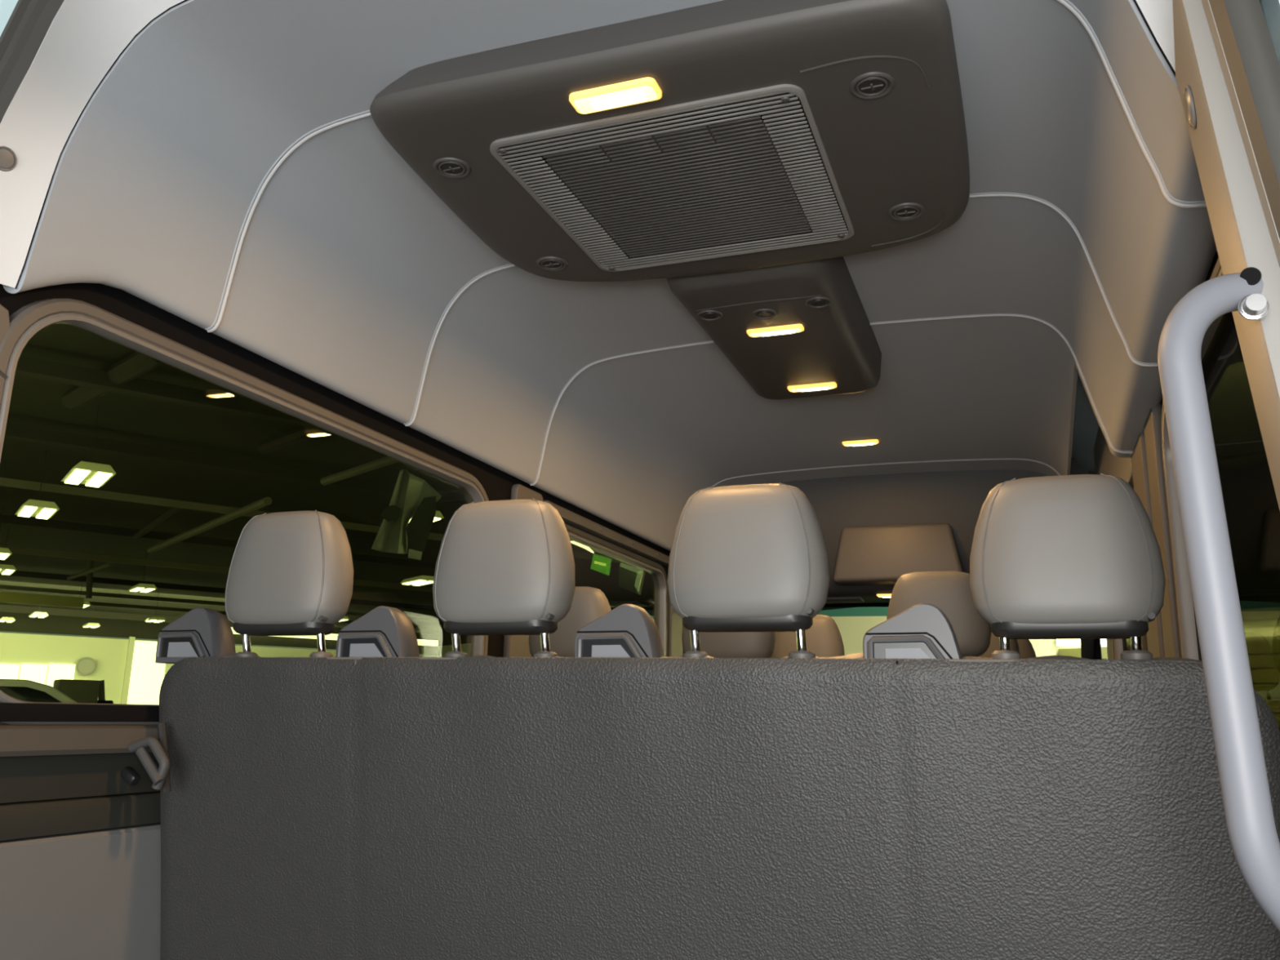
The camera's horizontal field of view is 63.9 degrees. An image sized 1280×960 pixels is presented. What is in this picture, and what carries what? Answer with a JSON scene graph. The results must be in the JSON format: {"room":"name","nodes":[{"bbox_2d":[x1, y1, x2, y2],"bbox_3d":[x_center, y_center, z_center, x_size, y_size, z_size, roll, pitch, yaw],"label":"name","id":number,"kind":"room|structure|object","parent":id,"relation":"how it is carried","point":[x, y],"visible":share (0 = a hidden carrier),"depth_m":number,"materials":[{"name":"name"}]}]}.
{"room":"vehicle interior","nodes":[
{"label":"vehicle interior","id":0,"kind":"room"},
{"bbox_2d":[0,632,437,703],"bbox_3d":[-25.910,11.041,54.549,77.312,4.900,117.158,-4,-14,20],"label":"wall","id":1,"kind":"structure","parent":0,"point":[109,655],"depth_m":52.83,"materials":[{"name":"paint"}]},
{"bbox_2d":[0,663,19,679],"bbox_3d":[-31.162,9.672,50.586,0.881,1.196,0.100,10,-16,-35],"label":"window","id":2,"kind":"structure","parent":1,"relation":"in","point":[7,671],"depth_m":50.62,"materials":[{"name":"white"}]},
{"bbox_2d":[19,663,47,684],"bbox_3d":[-30.276,9.794,51.224,1.111,1.211,0.100,10,-16,-35],"label":"window","id":3,"kind":"structure","parent":1,"relation":"in","point":[36,673],"depth_m":51.24,"materials":[{"name":"white glass"}]},
{"bbox_2d":[46,663,75,686],"bbox_3d":[-29.282,9.931,51.940,1.143,1.228,0.100,10,-16,-35],"label":"window","id":4,"kind":"structure","parent":1,"relation":"in","point":[56,671],"depth_m":51.91,"materials":[{"name":"white glass"}]},
{"bbox_2d":[75,657,96,675],"bbox_3d":[-28.259,9.504,52.375,0.936,0.935,0.169,10,-16,-35],"label":"wall clock","id":5,"kind":"object","parent":1,"relation":"attached to","point":[85,666],"visible":1,"depth_m":52.34,"materials":[{"name":"grey"}]},
{"bbox_2d":[120,636,135,704],"bbox_3d":[-26.820,9.981,53.776,0.268,3.490,0.300,10,-16,-35],"label":"trim","id":6,"kind":"structure","parent":1,"relation":"attached to","point":[131,639],"depth_m":53.66,"materials":[{"name":"paint"}]},
{"bbox_2d":[126,640,165,704],"bbox_3d":[-26.042,10.209,54.311,1.638,3.274,0.100,10,-16,-35],"label":"door","id":7,"kind":"structure","parent":1,"relation":"in","point":[147,676],"depth_m":54.21,"materials":[{"name":"white"}]},
{"bbox_2d":[0,611,438,654],"bbox_3d":[-25.845,7.972,55.253,77.229,1.200,117.102,-4,-14,20],"label":"wall","id":8,"kind":"structure","parent":0,"point":[51,624],"depth_m":53.74,"materials":[{"name":"paint"}]},
{"bbox_2d":[66,561,112,580],"bbox_3d":[-16.047,2.665,29.875,0.120,0.120,4.658,12,-17,-39],"label":"strut","id":9,"kind":"object","parent":8,"relation":"attached to","point":[108,564],"visible":1,"depth_m":29.52,"materials":[{"name":"green paint"}]},
{"bbox_2d":[146,496,271,553],"bbox_3d":[-9.544,1.068,22.313,0.160,0.160,8.412,11,-16,-37],"label":"strut","id":10,"kind":"object","parent":8,"relation":"attached to","point":[265,501],"visible":1,"depth_m":21.43,"materials":[{"name":"green paint"}]},
{"bbox_2d":[0,570,435,611],"bbox_3d":[-14.352,4.599,40.827,63.483,0.200,96.221,-4,-14,20],"label":"roof beam","id":11,"kind":"structure","parent":8,"relation":"attached to","point":[22,574],"depth_m":38.23,"materials":[{"name":"grey metal"}]},
{"bbox_2d":[0,604,438,639],"bbox_3d":[-23.042,7.169,52.390,63.482,0.300,96.221,-4,-14,20],"label":"roof beam","id":12,"kind":"structure","parent":8,"relation":"attached to","point":[19,609],"depth_m":49.86,"materials":[{"name":"green metal"}]},
{"bbox_2d":[0,584,439,622],"bbox_3d":[-14.945,5.155,41.517,63.315,0.140,96.111,-4,-14,20],"label":"roof beam","id":13,"kind":"structure","parent":8,"relation":"attached to","point":[2,586],"depth_m":38.57,"materials":[{"name":"grey metal"}]},
{"bbox_2d":[88,601,439,630],"bbox_3d":[-17.419,5.859,44.817,63.349,0.140,96.133,-4,-14,20],"label":"roof beam","id":14,"kind":"structure","parent":8,"relation":"attached to","point":[92,603],"depth_m":42.84,"materials":[{"name":"black metal"}]},
{"bbox_2d":[231,626,438,646],"bbox_3d":[-12.274,10.290,64.492,30.671,0.341,0.300,10,-16,-35],"label":"window","id":15,"kind":"structure","parent":8,"relation":"in","point":[332,636],"depth_m":60.26,"materials":[{"name":"white"}]},
{"bbox_2d":[320,456,399,485],"bbox_3d":[-4.495,-0.162,16.480,0.140,0.140,2.519,13,-17,-41],"label":"strut","id":16,"kind":"object","parent":8,"relation":"attached to","point":[387,460],"visible":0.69,"depth_m":16.41,"materials":[{"name":"green paint"}]},
{"bbox_2d":[371,468,441,559],"bbox_3d":[-3.487,0.506,15.245,0.976,1.410,0.640,10,-16,-35],"label":"hanging banner","id":17,"kind":"object","parent":16,"relation":"hanging from","point":[413,497],"visible":1,"depth_m":15.17,"materials":[{"name":"green fabric"}]},
{"bbox_2d":[0,323,629,634],"bbox_3d":[-6.786,1.820,30.028,143.799,0.300,160.925,-4,-14,20],"label":"ceiling","id":18,"kind":"structure","parent":0,"point":[34,402],"depth_m":22.41,"materials":[{"name":"black metal"}]},
{"bbox_2d":[0,506,12,559],"bbox_3d":[-15.548,1.245,24.913,0.593,1.230,1.240,10,-16,-35],"label":"light","id":19,"kind":"object","parent":18,"relation":"hanging from","point":[5,553],"visible":1,"depth_m":24.45,"materials":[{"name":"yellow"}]},
{"bbox_2d":[0,605,15,622],"bbox_3d":[-27.562,5.558,44.824,0.593,1.230,1.240,10,-16,-35],"label":"light","id":20,"kind":"object","parent":18,"relation":"hanging from","point":[9,620],"visible":1,"depth_m":44.30,"materials":[{"name":"yellow"}]},
{"bbox_2d":[0,527,16,575],"bbox_3d":[-17.261,1.898,27.918,0.593,1.230,1.240,10,-16,-35],"label":"light","id":21,"kind":"object","parent":18,"relation":"hanging from","point":[9,570],"visible":0.97,"depth_m":27.44,"materials":[{"name":"yellow"}]},
{"bbox_2d":[15,448,59,519],"bbox_3d":[-11.181,0.024,19.187,0.593,1.230,1.240,10,-16,-35],"label":"light","id":22,"kind":"object","parent":18,"relation":"hanging from","point":[42,509],"visible":1,"depth_m":18.76,"materials":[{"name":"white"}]},
{"bbox_2d":[28,586,48,617],"bbox_3d":[-24.517,4.975,42.003,0.593,1.230,1.240,10,-16,-35],"label":"light","id":23,"kind":"object","parent":18,"relation":"hanging from","point":[39,615],"visible":0.98,"depth_m":41.49,"materials":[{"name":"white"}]},
{"bbox_2d":[80,583,90,608],"bbox_3d":[-20.227,3.963,37.193,0.593,1.230,1.240,10,-16,-35],"label":"light","id":24,"kind":"object","parent":18,"relation":"hanging from","point":[86,603],"visible":0.37,"depth_m":36.71,"materials":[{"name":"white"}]},
{"bbox_2d":[61,404,115,487],"bbox_3d":[-8.624,-0.608,16.198,0.593,1.230,1.240,10,-16,-35],"label":"light","id":25,"kind":"object","parent":18,"relation":"hanging from","point":[88,473],"visible":1,"depth_m":15.81,"materials":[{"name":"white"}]},
{"bbox_2d":[85,560,93,598],"bbox_3d":[-18.154,3.270,33.873,0.287,1.277,0.176,10,-16,-35],"label":"post","id":26,"kind":"object","parent":18,"relation":"hanging from","point":[90,563],"visible":0.81,"depth_m":33.80,"materials":[{"name":"grey metal"}]},
{"bbox_2d":[0,591,84,608],"bbox_3d":[-19.530,3.790,32.731,3.198,0.320,0.300,10,-16,-35],"label":"girder","id":27,"kind":"object","parent":26,"relation":"attached to","point":[5,597],"visible":1,"depth_m":32.84,"materials":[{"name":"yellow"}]},
{"bbox_2d":[81,608,100,627],"bbox_3d":[-25.040,6.113,47.010,0.593,1.230,1.240,10,-16,-35],"label":"light","id":28,"kind":"object","parent":18,"relation":"hanging from","point":[91,624],"visible":1,"depth_m":46.51,"materials":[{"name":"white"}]},
{"bbox_2d":[61,351,164,409],"bbox_3d":[-7.374,-1.429,14.360,3.232,0.300,0.300,-11,-18,42],"label":"strut","id":29,"kind":"object","parent":18,"relation":"attached to","point":[136,364],"visible":0.58,"depth_m":13.98,"materials":[{"name":"grey metal"}]},
{"bbox_2d":[128,551,156,592],"bbox_3d":[-15.248,2.791,31.624,0.593,1.230,1.240,10,-16,-35],"label":"light","id":30,"kind":"object","parent":18,"relation":"hanging from","point":[143,588],"visible":0.98,"depth_m":31.15,"materials":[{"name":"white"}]},
{"bbox_2d":[144,591,165,622],"bbox_3d":[-20.295,5.328,43.148,0.593,1.230,1.240,10,-16,-35],"label":"light","id":31,"kind":"object","parent":18,"relation":"hanging from","point":[156,620],"visible":1,"depth_m":42.66,"materials":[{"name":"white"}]},
{"bbox_2d":[338,616,349,622],"bbox_3d":[-12.024,4.987,40.896,0.593,1.230,1.240,10,-16,-35],"label":"light","id":32,"kind":"object","parent":18,"relation":"hanging from","point":[344,618],"visible":0.29,"depth_m":40.38,"materials":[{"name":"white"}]},
{"bbox_2d":[400,560,434,586],"bbox_3d":[-6.069,2.250,28.416,0.593,1.230,1.240,10,-16,-35],"label":"light","id":33,"kind":"object","parent":18,"relation":"hanging from","point":[420,580],"visible":0.81,"depth_m":28.04,"materials":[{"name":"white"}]},
{"bbox_2d":[408,469,444,523],"bbox_3d":[-4.175,0.190,19.261,0.593,1.230,1.240,10,-16,-35],"label":"light","id":34,"kind":"object","parent":18,"relation":"hanging from","point":[438,516],"visible":0.18,"depth_m":18.78,"materials":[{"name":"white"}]},
{"bbox_2d":[570,541,594,553],"bbox_3d":[-0.501,0.577,8.826,0.234,0.116,0.040,-4,-14,20],"label":"strip light","id":35,"kind":"object","parent":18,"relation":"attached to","point":[587,548],"visible":0.69,"depth_m":8.81,"materials":[{"name":"white"}]},
{"bbox_2d":[0,282,684,959],"bbox_3d":[-0.161,0.942,3.716,0.078,1.720,5.125,-4,-14,20],"label":"wall","id":36,"kind":"structure","parent":0,"point":[80,844],"depth_m":1.70,"materials":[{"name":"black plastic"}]},
{"bbox_2d":[0,304,9,378],"bbox_3d":[-1.008,0.017,1.510,0.017,0.647,0.096,-4,-14,20],"label":"pillar","id":37,"kind":"structure","parent":36,"relation":"attached to","point":[4,313],"depth_m":1.59,"materials":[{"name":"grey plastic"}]},
{"bbox_2d":[0,0,17,35],"bbox_3d":[-1.341,0.341,1.522,0.806,2.460,0.070,-4,-14,20],"label":"door","id":38,"kind":"structure","parent":36,"relation":"in","point":[6,6],"depth_m":1.62,"materials":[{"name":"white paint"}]},
{"bbox_2d":[0,0,63,123],"bbox_3d":[-0.223,-0.685,1.310,1.833,0.652,0.043,-4,-14,20],"label":"seal","id":39,"kind":"object","parent":36,"relation":"attached to","point":[29,21],"visible":1,"depth_m":1.56,"materials":[{"name":"grey rubber"}]},
{"bbox_2d":[120,722,170,792],"bbox_3d":[-0.833,0.471,1.746,0.102,0.115,0.046,-4,-14,20],"label":"latch","id":40,"kind":"object","parent":36,"relation":"attached to","point":[160,776],"visible":1,"depth_m":1.73,"materials":[{"name":"grey plastic"}]},
{"bbox_2d":[0,298,488,724],"bbox_3d":[-0.732,0.183,2.270,0.041,0.712,1.614,-4,-14,20],"label":"window","id":41,"kind":"structure","parent":36,"relation":"in","point":[29,319],"depth_m":1.94,"materials":[{"name":"grey plastic"}]},
{"bbox_2d":[502,484,542,657],"bbox_3d":[-0.366,0.382,3.207,0.022,0.725,0.190,-4,-14,20],"label":"pillar","id":42,"kind":"structure","parent":36,"relation":"attached to","point":[514,646],"depth_m":3.18,"materials":[{"name":"grey plastic"}]},
{"bbox_2d":[0,0,1175,288],"bbox_3d":[-0.141,-0.617,1.433,1.756,0.586,0.310,-4,-14,20],"label":"trim","id":43,"kind":"structure","parent":36,"relation":"attached to","point":[84,39],"depth_m":1.61,"materials":[{"name":"plastic"}]},
{"bbox_2d":[542,500,669,566],"bbox_3d":[-0.094,0.232,4.010,0.066,0.042,1.350,-4,-14,20],"label":"trim","id":44,"kind":"structure","parent":36,"relation":"attached to","point":[568,517],"depth_m":3.88,"materials":[{"name":"grey plastic"}]},
{"bbox_2d":[564,523,667,657],"bbox_3d":[-0.118,0.579,3.877,0.041,0.685,1.274,-4,-14,20],"label":"window","id":45,"kind":"structure","parent":36,"relation":"in","point":[575,535],"depth_m":4.23,"materials":[{"name":"grey plastic"}]},
{"bbox_2d":[666,566,682,656],"bbox_3d":[0.156,0.707,4.575,0.022,0.725,0.170,-4,-14,20],"label":"pillar","id":46,"kind":"structure","parent":36,"relation":"attached to","point":[674,647],"depth_m":4.54,"materials":[{"name":"grey plastic"}]},
{"bbox_2d":[2,0,1217,551],"bbox_3d":[0.470,-0.210,2.980,1.835,0.520,3.569,-4,-14,20],"label":"ceiling","id":47,"kind":"structure","parent":0,"point":[232,173],"depth_m":2.19,"materials":[{"name":"fabric"}]},
{"bbox_2d":[369,0,969,281],"bbox_3d":[0.099,-0.630,2.010,1.048,0.164,0.866,-4,-14,20],"label":"air conditioning unit","id":48,"kind":"object","parent":47,"relation":"attached to","point":[725,135],"visible":1,"depth_m":1.81,"materials":[{"name":"grey plastic"}]},
{"bbox_2d":[432,157,471,177],"bbox_3d":[-0.354,-0.588,1.933,0.071,0.009,0.071,14,-18,-43],"label":"round vent","id":49,"kind":"object","parent":48,"relation":"attached to","point":[442,167],"depth_m":1.93,"materials":[{"name":"grey plastic"}]},
{"bbox_2d":[536,256,567,271],"bbox_3d":[-0.200,-0.493,2.335,0.071,0.009,0.071,2,-13,-4],"label":"round vent","id":50,"kind":"object","parent":48,"relation":"attached to","point":[543,263],"depth_m":2.33,"materials":[{"name":"grey plastic"}]},
{"bbox_2d":[568,77,662,114],"bbox_3d":[-0.041,-0.632,1.693,0.151,0.011,0.054,-4,-14,20],"label":"dome light","id":51,"kind":"object","parent":48,"relation":"attached to","point":[615,93],"depth_m":1.68,"materials":[{"name":"yellow plastic"}]},
{"bbox_2d":[489,84,853,271],"bbox_3d":[0.088,-0.557,2.009,0.576,0.014,0.578,-4,-14,20],"label":"grille","id":52,"kind":"object","parent":48,"relation":"attached to","point":[752,169],"depth_m":1.95,"materials":[{"name":"grey plastic"}]},
{"bbox_2d":[849,71,894,99],"bbox_3d":[0.374,-0.636,1.655,0.071,0.009,0.071,2,-13,-4],"label":"round vent","id":53,"kind":"object","parent":48,"relation":"attached to","point":[863,85],"depth_m":1.65,"materials":[{"name":"grey plastic"}]},
{"bbox_2d":[888,202,924,220],"bbox_3d":[0.535,-0.540,2.062,0.071,0.009,0.071,14,-18,-43],"label":"round vent","id":54,"kind":"object","parent":48,"relation":"attached to","point":[896,211],"depth_m":2.06,"materials":[{"name":"grey plastic"}]},
{"bbox_2d":[666,256,881,399],"bbox_3d":[0.409,-0.426,2.873,0.414,0.148,1.008,-4,-14,20],"label":"console","id":55,"kind":"object","parent":47,"relation":"attached to","point":[804,329],"visible":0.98,"depth_m":2.71,"materials":[{"name":"grey plastic"}]},
{"bbox_2d":[697,310,722,320],"bbox_3d":[0.179,-0.422,2.633,0.065,0.007,0.065,-4,-14,20],"label":"round vent","id":56,"kind":"object","parent":55,"relation":"attached to","point":[702,315],"depth_m":2.63,"materials":[{"name":"grey plastic"}]},
{"bbox_2d":[751,308,777,319],"bbox_3d":[0.317,-0.423,2.616,0.065,0.007,0.065,-4,-14,20],"label":"round vent","id":57,"kind":"object","parent":55,"relation":"attached to","point":[757,313],"depth_m":2.61,"materials":[{"name":"grey plastic"}]},
{"bbox_2d":[746,324,804,337],"bbox_3d":[0.358,-0.396,2.720,0.149,0.011,0.040,-4,-14,20],"label":"dome light","id":58,"kind":"object","parent":55,"relation":"attached to","point":[772,329],"depth_m":2.71,"materials":[{"name":"yellow plastic"}]},
{"bbox_2d":[787,382,836,392],"bbox_3d":[0.532,-0.285,3.176,0.149,0.016,0.040,-4,-14,20],"label":"dome light","id":59,"kind":"object","parent":55,"relation":"attached to","point":[807,386],"depth_m":3.16,"materials":[{"name":"yellow plastic"}]},
{"bbox_2d":[804,296,831,308],"bbox_3d":[0.441,-0.439,2.537,0.065,0.007,0.065,-4,-14,20],"label":"round vent","id":60,"kind":"object","parent":55,"relation":"attached to","point":[811,302],"depth_m":2.53,"materials":[{"name":"grey plastic"}]},
{"bbox_2d":[842,439,878,446],"bbox_3d":[0.884,-0.147,4.116,0.140,0.016,0.044,-4,-14,20],"label":"recessed light","id":61,"kind":"object","parent":47,"relation":"in","point":[861,442],"visible":1,"depth_m":4.10,"materials":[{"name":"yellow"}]},
{"bbox_2d":[80,0,1266,486],"bbox_3d":[0.580,-0.201,3.313,1.920,0.602,4.240,-4,-14,20],"label":"roof","id":62,"kind":"structure","parent":0,"point":[1086,425],"depth_m":3.92,"materials":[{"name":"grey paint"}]},
{"bbox_2d":[437,564,1107,659],"bbox_3d":[12.391,2.155,15.173,0.400,6.200,70.000,10,-16,-35],"label":"wall","id":63,"kind":"structure","parent":0,"point":[616,596],"depth_m":31.58,"materials":[{"name":"paint"}]},
{"bbox_2d":[14,355,324,430],"bbox_3d":[1.098,0.201,20.226,115.000,0.200,0.250,10,-16,-35],"label":"roof beam","id":64,"kind":"structure","parent":63,"relation":"attached to","point":[27,366],"depth_m":14.46,"materials":[{"name":"grey metal"}]},
{"bbox_2d":[257,426,328,454],"bbox_3d":[-5.216,-0.848,16.689,0.250,0.250,3.960,14,-18,-43],"label":"strut","id":65,"kind":"object","parent":64,"relation":"attached to","point":[302,433],"visible":0.5,"depth_m":17.24,"materials":[{"name":"grey metal"}]},
{"bbox_2d":[0,545,432,592],"bbox_3d":[-8.594,3.347,33.048,115.000,0.160,0.120,10,-16,-35],"label":"roof beam","id":66,"kind":"structure","parent":63,"relation":"attached to","point":[20,550],"depth_m":29.17,"materials":[{"name":"grey metal"}]},
{"bbox_2d":[4,422,472,506],"bbox_3d":[-1.276,0.876,23.390,115.000,0.200,0.250,10,-16,-35],"label":"roof beam","id":67,"kind":"structure","parent":63,"relation":"attached to","point":[16,432],"depth_m":18.50,"materials":[{"name":"grey metal"}]},
{"bbox_2d":[0,514,583,585],"bbox_3d":[-7.061,2.523,31.105,115.000,0.200,0.250,10,-16,-35],"label":"roof beam","id":68,"kind":"structure","parent":63,"relation":"attached to","point":[4,519],"depth_m":26.91,"materials":[{"name":"grey metal"}]},
{"bbox_2d":[133,507,182,539],"bbox_3d":[-11.538,1.016,24.504,0.160,0.160,5.347,10,-16,-34],"label":"strut","id":69,"kind":"object","parent":68,"relation":"attached to","point":[171,511],"visible":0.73,"depth_m":24.26,"materials":[{"name":"grey metal"}]},
{"bbox_2d":[0,477,632,564],"bbox_3d":[-2.767,1.688,25.278,115.001,0.140,0.099,10,-16,-35],"label":"roof beam","id":70,"kind":"structure","parent":63,"relation":"attached to","point":[4,482],"depth_m":20.36,"materials":[{"name":"black metal"}]},
{"bbox_2d":[590,553,611,575],"bbox_3d":[-0.509,1.079,13.133,0.239,0.273,0.170,-4,-14,20],"label":"sign","id":71,"kind":"object","parent":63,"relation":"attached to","point":[602,564],"visible":1,"depth_m":13.10,"materials":[{"name":"green"}]},
{"bbox_2d":[618,562,645,595],"bbox_3d":[-0.100,1.291,13.464,0.369,0.407,0.250,-4,-14,20],"label":"screen","id":72,"kind":"object","parent":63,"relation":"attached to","point":[631,578],"visible":1,"depth_m":13.44,"materials":[{"name":"green"}]},
{"bbox_2d":[1056,639,1080,645],"bbox_3d":[8.361,3.159,19.973,0.100,0.125,0.506,10,-16,-35],"label":"light","id":73,"kind":"object","parent":63,"relation":"attached to","point":[1067,642],"depth_m":19.96,"materials":[{"name":"white"}]},
{"bbox_2d":[1058,646,1107,659],"bbox_3d":[10.277,4.593,16.992,0.120,3.825,7.000,10,-16,-35],"label":"door","id":74,"kind":"structure","parent":63,"relation":"in","point":[1076,652],"depth_m":19.84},
{"bbox_2d":[1100,639,1106,644],"bbox_3d":[8.785,3.057,19.403,0.100,0.081,0.115,10,-16,-35],"label":"light","id":75,"kind":"object","parent":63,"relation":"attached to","point":[1102,641],"depth_m":19.39,"materials":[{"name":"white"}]},
{"bbox_2d":[773,457,1088,604],"bbox_3d":[1.188,0.274,4.889,1.740,0.597,0.695,-4,-14,20],"label":"wall","id":76,"kind":"structure","parent":0,"point":[877,530],"depth_m":4.56,"materials":[{"name":"grey plastic"}]},
{"bbox_2d":[876,593,891,597],"bbox_3d":[1.136,0.529,4.703,0.100,0.016,0.040,-4,-14,20],"label":"lamp","id":77,"kind":"object","parent":76,"relation":"attached to","point":[887,595],"visible":0.5,"depth_m":4.69,"materials":[{"name":"yellow"}]},
{"bbox_2d":[817,602,1095,659],"bbox_3d":[1.441,1.042,5.447,1.807,0.765,0.841,-4,-14,20],"label":"window","id":78,"kind":"structure","parent":76,"relation":"in","point":[876,609],"depth_m":5.28,"materials":[{"name":"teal glass"}]},
{"bbox_2d":[1095,249,1279,730],"bbox_3d":[1.531,0.675,3.134,0.078,2.050,5.125,-4,-14,20],"label":"wall","id":79,"kind":"structure","parent":0,"point":[1098,646],"depth_m":2.28,"materials":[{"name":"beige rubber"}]},
{"bbox_2d":[1106,639,1115,659],"bbox_3d":[1.777,0.579,3.866,0.022,0.725,0.310,-4,-14,20],"label":"pillar","id":80,"kind":"structure","parent":79,"relation":"attached to","point":[1110,646],"depth_m":3.82,"materials":[{"name":"grey plastic"}]},
{"bbox_2d":[1093,425,1133,487],"bbox_3d":[1.572,-0.080,3.421,0.020,0.420,1.310,-4,-14,20],"label":"pillar","id":81,"kind":"structure","parent":79,"relation":"attached to","point":[1105,463],"depth_m":3.44,"materials":[{"name":"grey plastic"}]},
{"bbox_2d":[1113,633,1147,659],"bbox_3d":[1.546,0.475,3.228,0.041,0.705,1.004,-4,-14,20],"label":"window","id":82,"kind":"structure","parent":79,"relation":"in","point":[1120,645],"depth_m":3.61,"materials":[{"name":"glass"}]},
{"bbox_2d":[1130,432,1164,657],"bbox_3d":[1.265,0.253,2.527,0.030,0.740,0.250,-4,-14,20],"label":"pillar","id":83,"kind":"structure","parent":79,"relation":"attached to","point":[1139,459],"depth_m":2.49,"materials":[{"name":"grey plastic"}]},
{"bbox_2d":[1143,403,1182,657],"bbox_3d":[1.175,0.196,2.290,0.022,0.740,0.170,-4,-14,20],"label":"pillar","id":84,"kind":"structure","parent":79,"relation":"attached to","point":[1153,425],"depth_m":2.26,"materials":[{"name":"grey plastic"}]},
{"bbox_2d":[1161,257,1279,728],"bbox_3d":[0.925,0.074,1.603,0.041,0.734,1.134,-4,-14,20],"label":"window","id":85,"kind":"structure","parent":79,"relation":"in","point":[1252,512],"depth_m":1.55,"materials":[{"name":"black glass"}]},
{"bbox_2d":[1172,0,1279,510],"bbox_3d":[0.641,-0.077,0.970,0.191,0.910,0.240,-4,-14,20],"label":"pillar","id":86,"kind":"structure","parent":79,"relation":"attached to","point":[1244,229],"depth_m":0.97,"materials":[{"name":"beige plastic"}]},
{"bbox_2d":[1157,266,1279,932],"bbox_3d":[0.530,0.108,0.867,0.131,0.630,0.066,4,-13,-12],"label":"grab rail","id":87,"kind":"object","parent":86,"relation":"attached to","point":[1254,839],"visible":0.98,"depth_m":0.86,"materials":[{"name":"grey metal"}]},
{"bbox_2d":[1208,0,1279,239],"bbox_3d":[0.587,-0.104,0.854,0.156,0.910,0.024,-4,-14,20],"label":"door frame","id":88,"kind":"structure","parent":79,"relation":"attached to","point":[1252,60],"depth_m":0.92,"materials":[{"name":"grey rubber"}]},
{"bbox_2d":[1260,0,1279,64],"bbox_3d":[0.926,0.199,0.690,0.836,2.460,0.070,-4,-14,20],"label":"door","id":89,"kind":"structure","parent":79,"relation":"in","point":[1271,8],"depth_m":0.98,"materials":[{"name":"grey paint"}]},
{"bbox_3d":[0.652,1.738,3.176,1.840,0.040,5.100,-4,-14,20],"label":"floor","id":90,"kind":"structure","parent":0,"visible":0},
{"bbox_2d":[528,586,611,657],"bbox_3d":[-0.116,0.973,2.886,0.430,1.290,0.574,-4,-14,20],"label":"passenger seat","id":91,"kind":"object","parent":90,"relation":"on","point":[588,604],"visible":0.14,"depth_m":2.74,"materials":[{"name":"grey leather"}]},
{"bbox_2d":[155,473,1279,959],"bbox_3d":[0.051,0.715,1.747,1.743,1.296,0.687,-4,-14,20],"label":"seat","id":92,"kind":"object","parent":90,"relation":"on","point":[907,796],"visible":0.98,"depth_m":1.47,"materials":[{"name":"grey leather"}]},
{"bbox_2d":[681,624,775,657],"bbox_3d":[0.296,0.947,2.735,0.430,1.290,0.574,-4,-14,20],"label":"passenger seat","id":93,"kind":"object","parent":90,"relation":"on","point":[726,644],"visible":0.09,"depth_m":2.58,"materials":[{"name":"grey leather"}]},
{"bbox_2d":[771,614,844,657],"bbox_3d":[0.625,1.129,3.498,0.430,1.290,0.574,-4,-14,20],"label":"passenger seat","id":94,"kind":"object","parent":90,"relation":"on","point":[824,638],"visible":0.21,"depth_m":3.36,"materials":[{"name":"grey leather"}]},
{"bbox_2d":[886,571,991,657],"bbox_3d":[0.784,0.909,2.558,0.430,1.305,0.574,-4,-14,20],"label":"passenger seat","id":95,"kind":"object","parent":90,"relation":"on","point":[949,591],"visible":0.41,"depth_m":2.42,"materials":[{"name":"grey leather"}]},
{"bbox_2d":[977,631,1019,657],"bbox_3d":[1.131,1.097,3.312,0.430,1.290,0.574,-4,-14,20],"label":"passenger seat","id":96,"kind":"object","parent":90,"relation":"on","point":[994,646],"visible":0.02,"depth_m":3.16,"materials":[{"name":"grey leather"}]},
{"bbox_2d":[1017,639,1036,658],"bbox_3d":[1.494,1.284,4.095,0.430,1.290,0.574,-4,-14,20],"label":"passenger seat","id":97,"kind":"object","parent":90,"relation":"on","point":[1026,649],"visible":0.06,"depth_m":3.95,"materials":[{"name":"grey leather"}]},
{"bbox_3d":[-7.941,7.640,26.651,157.651,0.200,174.776,-4,-14,20],"label":"floor","id":98,"kind":"structure","parent":0,"visible":0},
{"bbox_2d":[0,679,77,702],"bbox_3d":[-12.045,4.963,20.245,4.734,1.981,2.050,10,-16,-35],"label":"car","id":99,"kind":"object","parent":98,"relation":"on","point":[24,690],"visible":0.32,"depth_m":19.68,"materials":[{"name":"white paint"}]},
{"bbox_2d":[53,679,113,703],"bbox_3d":[-16.182,6.867,29.513,1.639,2.243,1.200,10,-16,-35],"label":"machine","id":100,"kind":"object","parent":98,"relation":"on","point":[89,691],"visible":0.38,"depth_m":29.23,"materials":[{"name":"black metal"}]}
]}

